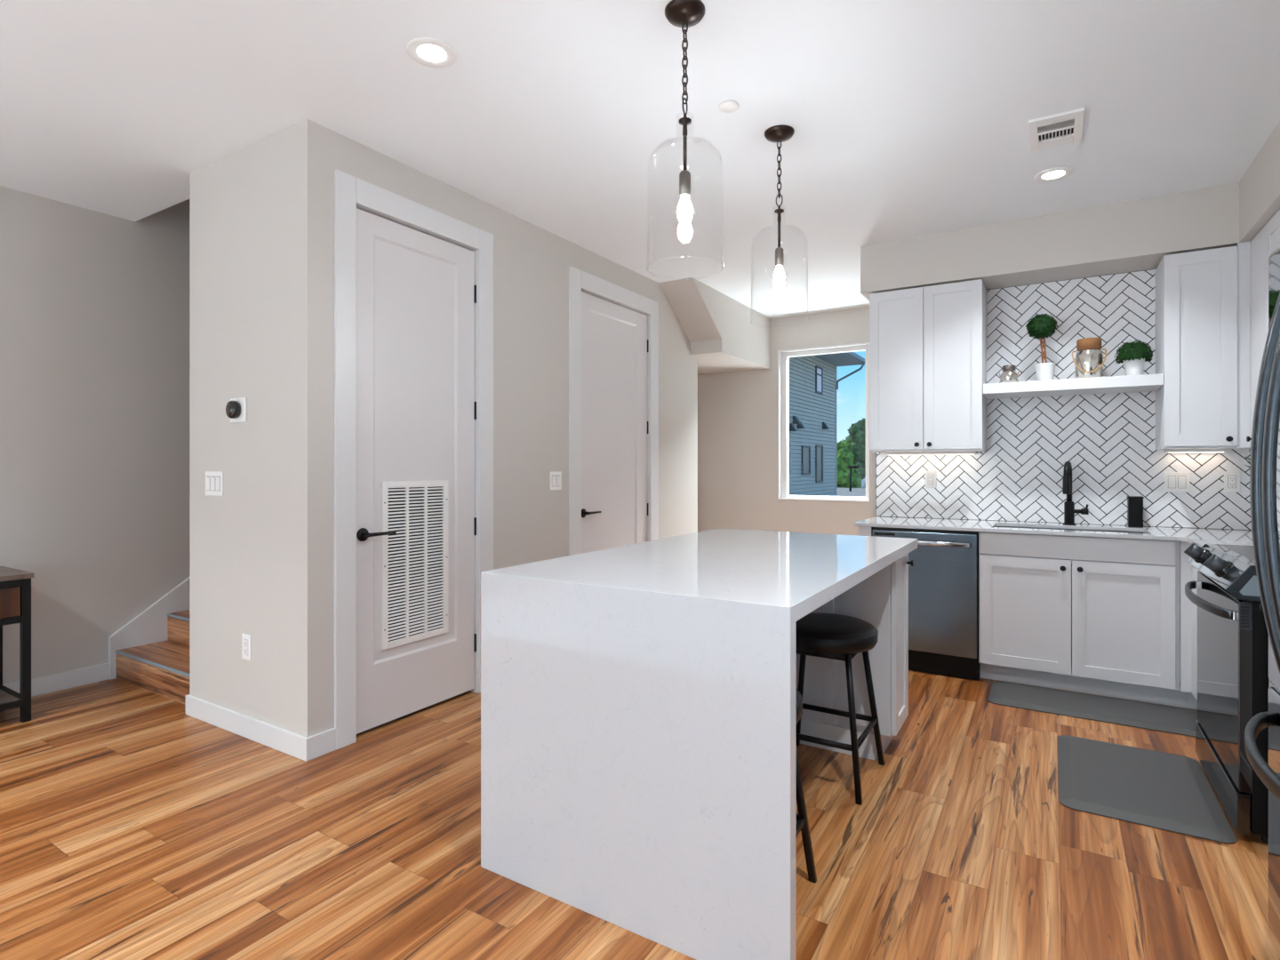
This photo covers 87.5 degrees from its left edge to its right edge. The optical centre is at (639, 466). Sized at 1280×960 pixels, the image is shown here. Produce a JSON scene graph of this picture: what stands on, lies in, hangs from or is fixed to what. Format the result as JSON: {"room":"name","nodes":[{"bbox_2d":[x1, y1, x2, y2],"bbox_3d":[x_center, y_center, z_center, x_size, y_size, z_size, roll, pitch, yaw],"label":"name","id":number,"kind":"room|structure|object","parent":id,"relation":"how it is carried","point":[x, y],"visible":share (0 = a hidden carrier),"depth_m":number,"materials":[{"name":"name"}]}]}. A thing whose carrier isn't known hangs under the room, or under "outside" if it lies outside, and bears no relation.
{"room":"kitchen","nodes":[
{"label":"kitchen","id":0,"kind":"room"},
{"bbox_2d":[0,185,189,684],"bbox_3d":[-4.669,-1.345,1.571,0.120,5.200,13.220,0,0,32],"label":"wall","id":1,"kind":"structure","parent":0,"point":[94,306],"depth_m":3.88,"materials":[{"name":"beige paint"}]},
{"bbox_2d":[2,663,109,696],"bbox_3d":[-5.573,1.206,-0.024,0.014,0.097,9.315,0,0,32],"label":"baseboard","id":2,"kind":"structure","parent":1,"relation":"attached to","point":[44,684],"depth_m":3.77,"materials":[{"name":"white paint"}]},
{"bbox_2d":[189,119,697,736],"bbox_3d":[-0.882,-0.115,4.700,1.010,2.740,3.700,0,0,32],"label":"wall","id":3,"kind":"structure","parent":0,"point":[261,213],"depth_m":3.18,"materials":[{"name":"beige paint"}]},
{"bbox_2d":[205,471,223,495],"bbox_3d":[-2.076,0.084,3.256,0.162,0.118,0.011,0,0,32],"label":"light switch","id":4,"kind":"object","parent":3,"relation":"attached to","point":[213,479],"visible":1,"depth_m":3.25,"materials":[{"name":"white plastic"}]},
{"bbox_2d":[225,397,246,423],"bbox_3d":[-1.897,-0.264,3.129,0.138,0.114,0.040,0,0,32],"label":"thermostat","id":5,"kind":"object","parent":3,"relation":"attached to","point":[236,408],"visible":1,"depth_m":3.12,"materials":[{"name":"white plastic"}]},
{"bbox_2d":[241,633,251,660],"bbox_3d":[-1.827,0.839,3.104,0.072,0.118,0.010,0,0,32],"label":"power outlet","id":6,"kind":"object","parent":3,"relation":"attached to","point":[246,639],"visible":1,"depth_m":3.10,"materials":[{"name":"white plastic"}]},
{"bbox_2d":[243,639,247,655],"bbox_3d":[-1.828,0.839,3.102,0.033,0.068,0.004,0,0,32],"label":"receptacle","id":7,"kind":"object","parent":6,"relation":"attached to","point":[245,641],"depth_m":3.10,"materials":[{"name":"white plastic"}]},
{"bbox_2d":[185,694,335,761],"bbox_3d":[-0.885,1.206,4.694,1.038,0.097,3.714,0,0,32],"label":"baseboard","id":8,"kind":"structure","parent":3,"relation":"attached to","point":[305,748],"depth_m":3.02,"materials":[{"name":"white paint"}]},
{"bbox_2d":[334,168,493,750],"bbox_3d":[-1.134,-0.030,3.403,0.160,2.570,0.980,0,0,32],"label":"door","id":9,"kind":"structure","parent":3,"relation":"in","point":[413,281],"depth_m":3.32,"materials":[{"name":"white paint"}]},
{"bbox_2d":[381,480,448,650],"bbox_3d":[-1.128,0.477,3.377,0.012,0.807,0.412,0,0,32],"label":"return air grille","id":10,"kind":"object","parent":9,"relation":"attached to","point":[415,559],"depth_m":3.37,"materials":[{"name":"metal"}]},
{"bbox_2d":[549,472,561,490],"bbox_3d":[-0.538,0.093,4.284,0.011,0.118,0.118,0,0,32],"label":"light switch","id":11,"kind":"object","parent":3,"relation":"attached to","point":[555,477],"visible":1,"depth_m":4.28,"materials":[{"name":"white plastic"}]},
{"bbox_2d":[568,265,658,555],"bbox_3d":[-0.200,-0.032,4.919,0.160,2.574,1.154,0,0,32],"label":"door","id":12,"kind":"structure","parent":3,"relation":"in","point":[613,329],"depth_m":4.86,"materials":[{"name":"white paint"}]},
{"bbox_2d":[658,277,770,374],"bbox_3d":[0.453,-1.233,6.245,0.963,0.504,1.730,0,0,32],"label":"soffit","id":13,"kind":"object","parent":3,"relation":"attached to","point":[718,328],"depth_m":5.85,"materials":[{"name":"beige paint"}]},
{"bbox_2d":[0,662,1278,959],"bbox_3d":[-1.794,1.305,0.424,6.220,0.100,14.280,0,0,32],"label":"floor","id":14,"kind":"structure","parent":0,"point":[134,826],"depth_m":2.16,"materials":[{"name":"brown wood"}]},
{"bbox_2d":[0,566,34,722],"bbox_3d":[-3.496,0.891,2.896,0.454,0.728,1.226,0,0,32],"label":"console table","id":15,"kind":"object","parent":14,"relation":"on","point":[15,584],"visible":1,"depth_m":3.28,"materials":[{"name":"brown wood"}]},
{"bbox_2d":[0,688,19,703],"bbox_3d":[-3.506,1.156,2.897,0.374,0.018,1.158,0,0,32],"label":"shelf","id":16,"kind":"object","parent":15,"relation":"attached to","point":[6,695],"depth_m":3.33,"materials":[{"name":"brown wood"}]},
{"bbox_2d":[108,576,189,704],"bbox_3d":[-2.265,0.587,4.389,1.016,1.336,1.670,0,0,32],"label":"staircase","id":17,"kind":"structure","parent":14,"relation":"on","point":[150,652],"depth_m":3.96,"materials":[{"name":"brown wood"}]},
{"bbox_2d":[795,688,816,883],"bbox_3d":[0.265,0.945,1.956,0.413,0.622,0.413,0,0,32],"label":"bar stool","id":18,"kind":"object","parent":14,"relation":"on","point":[802,825],"visible":0.08,"depth_m":2.00,"materials":[{"name":"black metal"}]},
{"bbox_2d":[795,612,884,805],"bbox_3d":[0.761,0.945,2.752,0.413,0.622,0.413,0,0,32],"label":"bar stool","id":19,"kind":"object","parent":14,"relation":"on","point":[828,636],"visible":0.71,"depth_m":2.61,"materials":[{"name":"black leather"}]},
{"bbox_2d":[795,553,913,759],"bbox_3d":[0.962,0.815,3.061,0.501,0.881,0.309,0,0,32],"label":"base cabinet","id":20,"kind":"object","parent":14,"relation":"on","point":[881,600],"visible":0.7,"depth_m":2.91,"materials":[{"name":"white paint"}]},
{"bbox_2d":[858,526,872,535],"bbox_3d":[1.589,0.817,4.500,0.077,0.876,0.640,0,0,32],"label":"end panel","id":21,"kind":"object","parent":14,"relation":"on","point":[863,531],"visible":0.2,"depth_m":4.23,"materials":[{"name":"white paint"}]},
{"bbox_2d":[872,527,978,679],"bbox_3d":[1.851,0.816,4.272,0.598,0.868,0.644,0,0,32],"label":"dishwasher","id":22,"kind":"object","parent":14,"relation":"on","point":[943,578],"visible":0.65,"depth_m":3.98,"materials":[{"name":"grey metal"}]},
{"bbox_2d":[977,534,978,657],"bbox_3d":[1.874,0.768,4.310,0.596,0.773,0.555,0,0,32],"label":"tub","id":23,"kind":"object","parent":22,"relation":"in","point":[978,534],"depth_m":3.92,"materials":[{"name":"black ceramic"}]},
{"bbox_2d":[978,526,1187,708],"bbox_3d":[2.525,0.817,3.875,0.963,0.876,0.612,0,0,32],"label":"base cabinet","id":24,"kind":"object","parent":14,"relation":"on","point":[1107,623],"visible":0.99,"depth_m":3.63,"materials":[{"name":"white paint"}]},
{"bbox_2d":[987,680,1198,736],"bbox_3d":[2.357,1.246,3.481,0.947,0.017,0.430,0,0,32],"label":"kitchen mat","id":25,"kind":"object","parent":14,"relation":"on","point":[1175,720],"visible":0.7,"depth_m":3.42,"materials":[{"name":"grey plastic"}]},
{"bbox_2d":[1057,735,1236,843],"bbox_3d":[1.965,1.246,2.667,0.506,0.017,0.778,0,0,32],"label":"kitchen mat","id":26,"kind":"object","parent":14,"relation":"on","point":[1157,789],"visible":1,"depth_m":2.58,"materials":[{"name":"grey plastic"}]},
{"bbox_2d":[1180,541,1198,710],"bbox_3d":[3.031,0.817,3.216,0.670,0.876,1.205,0,0,32],"label":"base cabinet","id":27,"kind":"object","parent":14,"relation":"on","point":[1188,610],"visible":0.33,"depth_m":3.40,"materials":[{"name":"white paint"}]},
{"bbox_2d":[853,516,1253,547],"bbox_3d":[2.349,0.368,3.659,2.303,0.020,1.271,0,0,32],"label":"countertop","id":28,"kind":"structure","parent":27,"relation":"on","point":[1198,536],"depth_m":3.84,"materials":[{"name":"white stone"}]},
{"bbox_2d":[995,526,1144,566],"bbox_3d":[2.490,0.469,3.901,0.774,0.181,0.369,0,0,32],"label":"sink","id":29,"kind":"object","parent":28,"relation":"in","point":[996,526],"visible":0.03,"depth_m":4.03,"materials":[{"name":"metal"}]},
{"bbox_2d":[1062,461,1088,525],"bbox_3d":[2.636,0.163,4.047,0.138,0.390,0.206,0,0,32],"label":"kitchen faucet","id":30,"kind":"object","parent":28,"relation":"on","point":[1069,510],"visible":1,"depth_m":4.09,"materials":[{"name":"black metal"}]},
{"bbox_2d":[1126,496,1143,527],"bbox_3d":[2.925,0.268,3.951,0.076,0.180,0.087,0,0,32],"label":"soap dispenser","id":31,"kind":"object","parent":28,"relation":"on","point":[1134,503],"visible":1,"depth_m":3.93,"materials":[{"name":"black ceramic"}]},
{"bbox_2d":[1184,543,1268,843],"bbox_3d":[2.449,0.786,2.388,0.763,0.938,0.766,0,0,32],"label":"range","id":32,"kind":"object","parent":14,"relation":"on","point":[1233,635],"visible":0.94,"depth_m":2.32,"materials":[{"name":"black metal"}]},
{"bbox_2d":[1219,544,1255,560],"bbox_3d":[2.513,0.340,2.351,0.615,0.020,0.760,0,0,32],"label":"cooktop","id":33,"kind":"object","parent":32,"relation":"in","point":[1245,552],"depth_m":2.62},
{"bbox_2d":[1244,246,1279,959],"bbox_3d":[1.647,0.355,1.172,0.855,1.800,0.913,0,0,32],"label":"refrigerator","id":34,"kind":"object","parent":14,"relation":"on","point":[1265,447],"visible":1,"depth_m":1.42,"materials":[{"name":"black metal"}]},
{"bbox_2d":[1258,602,1275,687],"bbox_3d":[2.148,0.806,1.765,0.659,0.897,0.609,0,0,32],"label":"base cabinet","id":35,"kind":"object","parent":14,"relation":"on","point":[1270,684],"visible":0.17,"depth_m":2.16,"materials":[{"name":"white paint"}]},
{"bbox_2d":[0,0,1279,318],"bbox_3d":[-1.794,-1.555,0.424,6.220,0.140,14.280,0,0,32],"label":"ceiling","id":36,"kind":"structure","parent":0,"point":[908,118],"depth_m":2.77,"materials":[{"name":"white paint"}]},
{"bbox_2d":[406,36,456,68],"bbox_3d":[-0.747,-1.481,2.400,0.174,0.008,0.174,0,0,32],"label":"recessed light","id":37,"kind":"object","parent":36,"relation":"in","point":[428,52],"visible":1,"depth_m":2.39,"materials":[{"name":"white plastic"}]},
{"bbox_2d":[416,44,446,62],"bbox_3d":[-0.747,-1.483,2.400,0.104,0.004,0.104,0,0,32],"label":"diffuser","id":38,"kind":"object","parent":37,"relation":"attached to","point":[425,52],"depth_m":2.40,"materials":[{"name":"white plastic"}]},
{"bbox_2d":[646,0,724,279],"bbox_3d":[0.147,-1.063,2.180,0.255,0.843,0.255,0,0,32],"label":"pendant light","id":39,"kind":"object","parent":36,"relation":"hanging from","point":[680,13],"visible":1,"depth_m":2.17,"materials":[{"name":"clear glass"}]},
{"bbox_2d":[679,169,690,197],"bbox_3d":[0.147,-0.919,2.180,0.038,0.081,0.038,0,0,32],"label":"socket","id":40,"kind":"object","parent":39,"relation":"attached to","point":[684,176],"depth_m":2.16,"materials":[{"name":"silver metal"}]},
{"bbox_2d":[719,100,738,112],"bbox_3d":[0.366,-1.480,2.755,0.082,0.010,0.082,0,0,32],"label":"sprinkler cover","id":41,"kind":"object","parent":36,"relation":"attached to","point":[727,106],"visible":1,"depth_m":2.74,"materials":[{"name":"white plastic"}]},
{"bbox_2d":[750,124,808,327],"bbox_3d":[0.619,-1.063,2.974,0.255,0.843,0.255,0,0,32],"label":"pendant light","id":42,"kind":"object","parent":36,"relation":"hanging from","point":[780,133],"visible":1,"depth_m":2.96,"materials":[{"name":"clear glass"}]},
{"bbox_2d":[775,247,783,266],"bbox_3d":[0.619,-0.929,2.974,0.038,0.081,0.038,0,0,32],"label":"socket","id":43,"kind":"object","parent":42,"relation":"attached to","point":[779,252],"depth_m":2.96,"materials":[{"name":"silver metal"}]},
{"bbox_2d":[1033,166,1073,182],"bbox_3d":[2.102,-1.481,3.401,0.174,0.008,0.174,0,0,32],"label":"recessed light","id":44,"kind":"object","parent":36,"relation":"in","point":[1056,173],"visible":1,"depth_m":3.40,"materials":[{"name":"white plastic"}]},
{"bbox_2d":[1041,170,1064,179],"bbox_3d":[2.102,-1.483,3.401,0.104,0.004,0.104,0,0,32],"label":"diffuser","id":45,"kind":"object","parent":44,"relation":"attached to","point":[1052,174],"depth_m":3.41,"materials":[{"name":"white plastic"}]},
{"bbox_2d":[1028,107,1084,151],"bbox_3d":[1.835,-1.479,2.951,0.200,0.012,0.314,0,0,32],"label":"ceiling vent","id":46,"kind":"object","parent":36,"relation":"in","point":[1064,128],"visible":1,"depth_m":2.94,"materials":[{"name":"white plastic"}]},
{"bbox_2d":[697,306,872,535],"bbox_3d":[2.491,-0.115,6.088,4.860,2.740,0.140,0,0,32],"label":"wall","id":47,"kind":"structure","parent":0,"point":[738,411],"depth_m":6.81,"materials":[{"name":"beige paint"}]},
{"bbox_2d":[777,342,870,502],"bbox_3d":[1.794,-0.410,6.508,0.889,1.488,0.155,0,0,32],"label":"window","id":48,"kind":"structure","parent":47,"relation":"in","point":[783,356],"depth_m":6.66,"materials":[{"name":"white paint"}]},
{"bbox_2d":[872,452,1156,527],"bbox_3d":[3.047,-0.115,4.821,2.335,2.740,1.435,0,0,32],"label":"wall","id":49,"kind":"structure","parent":0,"point":[874,453],"depth_m":4.82,"materials":[{"name":"beige paint"}]},
{"bbox_2d":[869,279,986,452],"bbox_3d":[1.907,-0.626,4.434,0.670,1.058,0.396,0,0,32],"label":"upper cabinet","id":50,"kind":"object","parent":49,"relation":"attached to","point":[928,344],"visible":1,"depth_m":4.27,"materials":[{"name":"white paint"}]},
{"bbox_2d":[884,451,977,455],"bbox_3d":[1.976,-0.087,4.564,0.580,0.018,0.045,0,0,32],"label":"light","id":51,"kind":"object","parent":50,"relation":"attached to","point":[940,452],"visible":0.98,"depth_m":4.53,"materials":[{"name":"white plastic"}]},
{"bbox_2d":[898,454,959,455],"bbox_3d":[1.976,-0.080,4.564,0.540,0.004,0.035,0,0,32],"label":"diffuser","id":52,"kind":"object","parent":51,"relation":"attached to","point":[899,454],"depth_m":4.55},
{"bbox_2d":[875,269,1251,530],"bbox_3d":[2.678,-0.406,4.199,2.310,1.527,0.010,0,0,32],"label":"backsplash","id":53,"kind":"structure","parent":49,"relation":"attached to","point":[1108,440],"depth_m":4.18,"materials":[{"name":"white tile"}]},
{"bbox_2d":[925,470,935,487],"bbox_3d":[2.001,0.088,4.604,0.072,0.118,0.010,0,0,32],"label":"power outlet","id":54,"kind":"object","parent":53,"relation":"attached to","point":[930,475],"visible":1,"depth_m":4.60,"materials":[{"name":"white plastic"}]},
{"bbox_2d":[928,473,933,484],"bbox_3d":[2.000,0.088,4.602,0.033,0.068,0.004,0,0,32],"label":"receptacle","id":55,"kind":"object","parent":54,"relation":"attached to","point":[930,476],"depth_m":4.60,"materials":[{"name":"white plastic"}]},
{"bbox_2d":[1164,472,1189,492],"bbox_3d":[3.135,0.092,3.905,0.116,0.118,0.011,0,0,32],"label":"light switch","id":56,"kind":"object","parent":53,"relation":"attached to","point":[1174,482],"visible":1,"depth_m":3.90,"materials":[{"name":"white plastic"}]},
{"bbox_2d":[1224,471,1240,492],"bbox_3d":[3.344,0.087,3.777,0.072,0.118,0.010,0,0,32],"label":"power outlet","id":57,"kind":"object","parent":53,"relation":"attached to","point":[1232,479],"visible":1,"depth_m":3.77,"materials":[{"name":"white plastic"}]},
{"bbox_2d":[1227,475,1236,487],"bbox_3d":[3.343,0.087,3.776,0.036,0.071,0.004,0,0,32],"label":"receptacle","id":58,"kind":"object","parent":57,"relation":"attached to","point":[1231,479],"depth_m":3.77,"materials":[{"name":"white plastic"}]},
{"bbox_2d":[860,121,1279,300],"bbox_3d":[1.862,-1.327,2.896,2.335,0.315,3.085,0,0,32],"label":"soffit","id":59,"kind":"object","parent":49,"relation":"attached to","point":[1133,236],"depth_m":3.87,"materials":[{"name":"beige paint"}]},
{"bbox_2d":[982,373,1163,399],"bbox_3d":[2.577,-0.475,4.035,0.882,0.063,0.371,0,0,32],"label":"floating shelf","id":60,"kind":"object","parent":49,"relation":"attached to","point":[1142,382],"visible":1,"depth_m":3.91,"materials":[{"name":"white paint"}]},
{"bbox_2d":[999,365,1018,383],"bbox_3d":[2.300,-0.567,4.168,0.097,0.120,0.097,0,0,-13],"label":"jar","id":61,"kind":"object","parent":60,"relation":"on","point":[1009,374],"visible":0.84,"depth_m":4.13,"materials":[{"name":"clear glass"}]},
{"bbox_2d":[1025,313,1057,380],"bbox_3d":[2.448,-0.718,4.077,0.174,0.422,0.171,0,0,32],"label":"topiary plant","id":62,"kind":"object","parent":60,"relation":"on","point":[1042,326],"visible":0.94,"depth_m":4.03,"materials":[{"name":"green plant"}]},
{"bbox_2d":[1072,337,1106,378],"bbox_3d":[2.647,-0.629,3.942,0.172,0.244,0.158,0,0,32],"label":"lidded jar","id":63,"kind":"object","parent":60,"relation":"on","point":[1089,361],"visible":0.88,"depth_m":3.90,"materials":[{"name":"clear glass"}]},
{"bbox_2d":[1114,339,1152,375],"bbox_3d":[2.834,-0.617,3.839,0.182,0.220,0.184,0,0,32],"label":"plant","id":64,"kind":"object","parent":60,"relation":"on","point":[1134,355],"visible":0.93,"depth_m":3.80,"materials":[{"name":"green plant"}]},
{"bbox_2d":[1155,241,1250,449],"bbox_3d":[3.101,-0.632,3.700,0.358,1.070,0.396,0,0,32],"label":"upper cabinet","id":65,"kind":"object","parent":49,"relation":"attached to","point":[1203,298],"visible":1,"depth_m":3.56,"materials":[{"name":"white paint"}]},
{"bbox_2d":[1164,448,1228,453],"bbox_3d":[3.177,-0.087,3.825,0.280,0.018,0.045,0,0,32],"label":"light","id":66,"kind":"object","parent":65,"relation":"attached to","point":[1198,450],"visible":0.97,"depth_m":3.80,"materials":[{"name":"white plastic"}]},
{"bbox_2d":[1241,224,1265,448],"bbox_3d":[3.318,-0.632,3.412,0.372,1.070,0.640,0,0,32],"label":"upper cabinet","id":67,"kind":"object","parent":49,"relation":"attached to","point":[1258,244],"visible":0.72,"depth_m":3.36,"materials":[{"name":"white paint"}]},
{"label":"outside","id":68,"kind":"structure","parent":0,"visible":0},
{"bbox_2d":[836,487,865,496],"bbox_3d":[16.182,1.455,64.431,100.000,0.100,113.300,0,0,32],"label":"ground","id":69,"kind":"structure","parent":68,"point":[860,492],"depth_m":36.58,"materials":[{"name":"grey concrete"}]},
{"bbox_2d":[788,352,865,495],"bbox_3d":[1.569,-2.270,22.785,7.780,7.350,18.650,0,0,32],"label":"house","id":70,"kind":"structure","parent":69,"relation":"on","point":[812,382],"depth_m":26.42,"materials":[{"name":"blue"}]},
{"bbox_2d":[788,422,797,431],"bbox_3d":[5.487,-1.415,23.960,0.260,0.300,0.220,0,0,32],"label":"vent hood","id":71,"kind":"object","parent":70,"relation":"attached to","point":[791,428],"depth_m":23.90,"materials":[{"name":"black metal"}]},
{"bbox_2d":[792,416,800,423],"bbox_3d":[5.707,-1.695,24.318,0.260,0.300,0.220,0,0,32],"label":"vent hood","id":72,"kind":"object","parent":70,"relation":"attached to","point":[796,420],"depth_m":24.26,"materials":[{"name":"black metal"}]},
{"bbox_2d":[796,420,805,428],"bbox_3d":[5.953,-1.555,24.718,0.260,0.300,0.220,0,0,32],"label":"vent hood","id":73,"kind":"object","parent":70,"relation":"attached to","point":[798,426],"depth_m":24.66,"materials":[{"name":"black metal"}]},
{"bbox_2d":[822,422,829,429],"bbox_3d":[7.615,-1.675,27.418,0.260,0.300,0.220,0,0,32],"label":"vent hood","id":74,"kind":"object","parent":70,"relation":"attached to","point":[824,426],"depth_m":27.35,"materials":[{"name":"black metal"}]},
{"bbox_2d":[836,439,862,487],"bbox_3d":[13.660,0.023,45.157,2.404,3.713,2.561,0,0,-4],"label":"tree","id":75,"kind":"object","parent":69,"relation":"on","point":[844,458],"visible":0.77,"depth_m":44.30,"materials":[{"name":"green plant"}]},
{"bbox_2d":[848,465,859,491],"bbox_3d":[11.918,0.690,37.287,0.600,1.430,0.200,0,0,32],"label":"lamp post","id":76,"kind":"object","parent":69,"relation":"on","point":[849,467],"visible":1,"depth_m":37.33,"materials":[{"name":"black metal"}]},
{"bbox_2d":[845,417,865,479],"bbox_3d":[16.022,-0.703,48.461,4.012,5.637,3.666,0,0,32],"label":"tree","id":77,"kind":"object","parent":69,"relation":"on","point":[857,431],"visible":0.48,"depth_m":47.52,"materials":[{"name":"green plant"}]},
{"bbox_2d":[861,477,865,487],"bbox_3d":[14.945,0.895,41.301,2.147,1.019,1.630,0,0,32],"label":"parked car","id":78,"kind":"object","parent":69,"relation":"on","point":[863,481],"visible":0.08,"depth_m":41.10,"materials":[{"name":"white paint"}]},
{"bbox_3d":[0.166,0.814,2.727,0.510,0.881,1.682,0,0,32],"label":"cabinet","id":79,"kind":"object","parent":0,"visible":0},
{"bbox_2d":[480,528,917,959],"bbox_3d":[0.385,0.793,2.577,1.000,0.924,1.747,0,0,32],"label":"countertop","id":80,"kind":"structure","parent":79,"relation":"on","point":[638,700],"depth_m":1.81,"materials":[{"name":"white stone"}]},
{"bbox_3d":[2.862,-0.406,2.302,0.009,1.527,3.022,0,0,32],"label":"backsplash","id":81,"kind":"structure","parent":0,"visible":0},
{"bbox_2d":[1265,208,1279,340],"bbox_3d":[2.959,-0.806,2.803,0.345,0.722,0.777,0,0,32],"label":"upper cabinet","id":82,"kind":"object","parent":81,"relation":"attached to","point":[1273,226],"visible":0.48,"depth_m":3.16,"materials":[{"name":"white paint"}]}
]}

